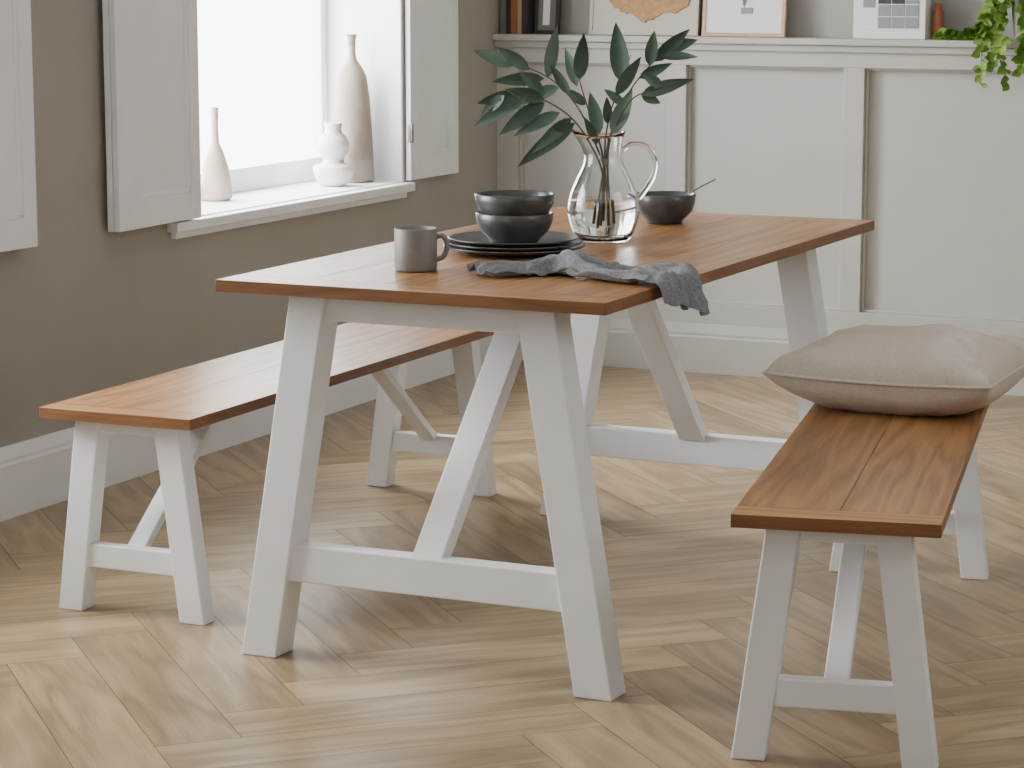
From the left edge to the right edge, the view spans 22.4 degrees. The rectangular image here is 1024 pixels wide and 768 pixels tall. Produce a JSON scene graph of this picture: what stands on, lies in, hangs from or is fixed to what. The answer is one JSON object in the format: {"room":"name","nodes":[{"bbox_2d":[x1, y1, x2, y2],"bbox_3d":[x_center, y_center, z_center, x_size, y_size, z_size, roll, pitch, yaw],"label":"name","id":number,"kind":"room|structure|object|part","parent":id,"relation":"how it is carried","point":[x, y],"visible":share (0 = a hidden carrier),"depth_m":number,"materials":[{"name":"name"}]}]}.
{"room":"dining room","nodes":[
{"label":"dining room","id":0,"kind":"room"},
{"bbox_2d":[0,0,499,447],"bbox_3d":[-2.123,-0.688,4.888,0.320,2.550,9.736,4,10,25],"label":"wall","id":1,"kind":"structure","parent":0,"point":[89,308],"depth_m":6.90,"materials":[{"name":"beige paint"}]},
{"bbox_2d":[0,0,37,251],"bbox_3d":[-1.301,-0.981,6.175,0.038,1.352,0.440,5,10,27],"label":"window shutter","id":2,"kind":"object","parent":1,"relation":"attached to","point":[18,202],"visible":1,"depth_m":6.37,"materials":[{"name":"white wood"}]},
{"bbox_2d":[0,335,493,521],"bbox_3d":[-2.031,0.515,4.876,0.022,0.180,9.436,4,10,25],"label":"baseboard","id":3,"kind":"structure","parent":1,"relation":"attached to","point":[35,473],"depth_m":6.95,"materials":[{"name":"white wood"}]},
{"bbox_2d":[167,0,414,238],"bbox_3d":[-0.776,-1.215,7.694,0.358,1.425,1.430,4,10,25],"label":"window","id":4,"kind":"structure","parent":1,"relation":"in","point":[285,189],"depth_m":8.32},
{"bbox_2d":[102,0,200,231],"bbox_3d":[-0.961,-1.100,6.896,0.038,1.352,0.440,4,10,23],"label":"window shutter","id":5,"kind":"object","parent":4,"relation":"attached to","point":[150,47],"visible":1,"depth_m":6.93,"materials":[{"name":"white wood"}]},
{"bbox_2d":[201,107,231,200],"bbox_3d":[-0.881,-0.683,7.681,0.096,0.275,0.096,4,10,25],"label":"bottle vase","id":6,"kind":"object","parent":4,"relation":"on","point":[216,185],"visible":0.98,"depth_m":7.66,"materials":[{"name":"ceramic"}]},
{"bbox_2d":[313,122,353,186],"bbox_3d":[-0.564,-0.726,8.173,0.131,0.200,0.131,4,10,25],"label":"sculptural vase","id":7,"kind":"object","parent":4,"relation":"on","point":[333,145],"visible":1,"depth_m":8.13,"materials":[{"name":"white ceramic"}]},
{"bbox_2d":[334,34,374,182],"bbox_3d":[-0.512,-0.885,8.307,0.138,0.470,0.138,4,10,25],"label":"vase","id":8,"kind":"object","parent":4,"relation":"on","point":[352,108],"visible":0.91,"depth_m":8.27,"materials":[{"name":"white ceramic"}]},
{"bbox_2d":[405,0,458,179],"bbox_3d":[-0.257,-1.350,8.412,0.030,1.352,0.350,5,10,26],"label":"window shutter","id":9,"kind":"object","parent":1,"relation":"attached to","point":[431,26],"visible":1,"depth_m":8.48,"materials":[{"name":"white wood"}]},
{"bbox_2d":[0,360,1023,767],"bbox_3d":[0.181,0.801,3.881,5.101,0.060,9.636,4,10,25],"label":"floor","id":10,"kind":"structure","parent":0,"point":[368,678],"depth_m":5.40,"materials":[{"name":"brown wood"}]},
{"bbox_2d":[39,323,496,625],"bbox_3d":[-0.510,0.166,6.165,0.372,0.450,1.585,4,10,24],"label":"bench","id":11,"kind":"object","parent":10,"relation":"on","point":[167,406],"visible":0.82,"depth_m":5.58,"materials":[{"name":"brown wood"}]},
{"bbox_2d":[215,206,873,701],"bbox_3d":[0.144,0.082,5.691,0.828,0.770,1.657,4,10,25],"label":"dining table","id":12,"kind":"object","parent":10,"relation":"on","point":[529,316],"visible":0.74,"depth_m":5.11,"materials":[{"name":"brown wood"}]},
{"bbox_2d":[394,226,449,272],"bbox_3d":[-0.184,-0.270,5.192,0.105,0.086,0.086,4,10,25],"label":"coffee mug","id":13,"kind":"object","parent":12,"relation":"on","point":[415,247],"visible":1,"depth_m":5.16,"materials":[{"name":"ceramic"}]},
{"bbox_2d":[443,230,585,257],"bbox_3d":[0.005,-0.297,5.515,0.304,0.034,0.304,4,10,25],"label":"plate stack","id":14,"kind":"object","parent":12,"relation":"on","point":[476,243],"visible":0.8,"depth_m":5.43,"materials":[{"name":"ceramic"}]},
{"bbox_2d":[475,190,554,242],"bbox_3d":[0.006,-0.353,5.488,0.170,0.104,0.170,4,10,25],"label":"bowls","id":15,"kind":"object","parent":14,"relation":"on","point":[504,216],"visible":0.99,"depth_m":5.43,"materials":[{"name":"ceramic"}]},
{"bbox_2d":[467,249,709,315],"bbox_3d":[0.140,-0.199,5.077,0.496,0.126,0.201,4,10,25],"label":"linen napkin","id":16,"kind":"object","parent":12,"relation":"on","point":[680,285],"visible":1,"depth_m":5.04,"materials":[{"name":"grey fabric"}]},
{"bbox_2d":[567,129,657,242],"bbox_3d":[0.207,-0.440,5.725,0.171,0.248,0.162,8,13,41],"label":"glass jug","id":17,"kind":"object","parent":12,"relation":"on","point":[603,206],"visible":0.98,"depth_m":5.68,"materials":[{"name":"clear glass"}]},
{"bbox_2d":[473,22,697,166],"bbox_3d":[0.163,-0.574,5.710,0.497,0.446,0.141,0,9,0],"label":"eucalyptus branches","id":18,"kind":"object","parent":17,"relation":"in","point":[500,104],"visible":0.92,"depth_m":5.69,"materials":[{"name":"green plant"}]},
{"bbox_3d":[0.281,-0.471,5.723,0.083,0.132,0.012,0,9,0],"label":"handle","id":19,"kind":"part","parent":17,"relation":"part of","materials":[{"name":"clear glass"}]},
{"bbox_2d":[637,191,695,224],"bbox_3d":[0.361,-0.417,6.128,0.148,0.070,0.148,4,10,25],"label":"bowl","id":20,"kind":"object","parent":12,"relation":"on","point":[657,207],"visible":0.91,"depth_m":6.08,"materials":[{"name":"ceramic"}]},
{"bbox_2d":[686,178,715,195],"bbox_3d":[0.401,-0.440,6.127,0.167,0.091,0.036,0,9,-2],"label":"spoon","id":21,"kind":"object","parent":20,"relation":"in","point":[715,178],"visible":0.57,"depth_m":6.13,"materials":[{"name":"silver metal"}]},
{"bbox_2d":[730,403,988,767],"bbox_3d":[0.736,0.327,5.190,0.359,0.450,1.585,2,10,14],"label":"bench","id":22,"kind":"object","parent":10,"relation":"on","point":[852,481],"visible":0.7,"depth_m":4.53,"materials":[{"name":"brown wood"}]},
{"bbox_2d":[762,323,1023,415],"bbox_3d":[0.841,-0.041,5.528,0.487,0.162,0.486,4,10,23],"label":"cushion","id":23,"kind":"object","parent":22,"relation":"on","point":[937,369],"visible":1,"depth_m":5.37,"materials":[{"name":"fabric"}]},
{"bbox_2d":[560,0,1014,39],"bbox_3d":[2.258,-1.215,8.078,4.901,2.550,0.180,4,10,25],"label":"wall","id":24,"kind":"structure","parent":0,"point":[805,18],"depth_m":8.56,"materials":[{"name":"paint"}]},
{"bbox_2d":[493,34,1019,54],"bbox_3d":[2.187,-1.025,7.955,4.901,0.045,0.155,4,10,25],"label":"trim","id":25,"kind":"structure","parent":24,"relation":"attached to","point":[711,43],"depth_m":8.49,"materials":[{"name":"paint"}]},
{"bbox_2d":[500,0,534,33],"bbox_3d":[0.029,-1.317,8.943,0.103,0.210,0.110,4,10,25],"label":"books","id":26,"kind":"object","parent":25,"relation":"on","point":[516,16],"visible":1,"depth_m":8.90,"materials":[{"name":"grey paper"}]},
{"bbox_2d":[534,0,560,33],"bbox_3d":[0.124,-1.304,8.892,0.090,0.201,0.036,4,10,25],"label":"photo frame","id":27,"kind":"object","parent":25,"relation":"on","point":[547,12],"visible":0.88,"depth_m":8.89,"materials":[{"name":"grey"}]},
{"bbox_2d":[589,0,700,35],"bbox_3d":[0.451,-1.329,8.740,0.395,0.300,0.046,4,10,25],"label":"framed print","id":28,"kind":"object","parent":25,"relation":"on","point":[633,17],"visible":1,"depth_m":8.74,"materials":[{"name":"beige paper"}]},
{"bbox_2d":[702,0,786,36],"bbox_3d":[0.776,-1.342,8.575,0.290,0.380,0.054,4,10,25],"label":"print","id":29,"kind":"object","parent":25,"relation":"on","point":[721,18],"visible":1,"depth_m":8.58,"materials":[{"name":"white paper"}]},
{"bbox_2d":[853,0,930,38],"bbox_3d":[1.230,-1.201,8.375,0.240,0.165,0.068,4,10,25],"label":"framed print","id":30,"kind":"object","parent":25,"relation":"on","point":[872,19],"visible":1,"depth_m":8.35,"materials":[{"name":"white paper"}]},
{"bbox_2d":[932,3,943,38],"bbox_3d":[1.372,-1.168,8.329,0.036,0.115,0.036,4,10,25],"label":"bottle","id":31,"kind":"object","parent":25,"relation":"on","point":[938,13],"visible":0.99,"depth_m":8.31,"materials":[{"name":"brown"}]},
{"bbox_2d":[932,0,1023,90],"bbox_3d":[1.602,-1.098,8.166,0.567,0.336,0.258,4,10,25],"label":"trailing vine","id":32,"kind":"object","parent":25,"relation":"on","point":[991,16],"visible":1,"depth_m":8.12,"materials":[{"name":"green plant"}]},
{"bbox_2d":[1011,0,1023,40],"bbox_3d":[1.649,-1.152,8.202,0.140,0.125,0.140,4,10,25],"label":"pot","id":33,"kind":"object","parent":25,"relation":"on","point":[1015,15],"depth_m":8.18,"materials":[{"name":"white ceramic"}]},
{"bbox_2d":[497,47,1023,338],"bbox_3d":[2.194,-0.477,8.062,4.901,1.100,0.120,4,10,25],"label":"panelling","id":34,"kind":"structure","parent":24,"relation":"attached to","point":[911,145],"depth_m":8.51,"materials":[{"name":"paint"}]},
{"bbox_2d":[522,316,1023,395],"bbox_3d":[2.164,-0.005,8.074,4.901,0.165,0.022,4,10,25],"label":"baseboard","id":35,"kind":"structure","parent":24,"relation":"attached to","point":[699,348],"depth_m":8.75,"materials":[{"name":"paint"}]}
]}

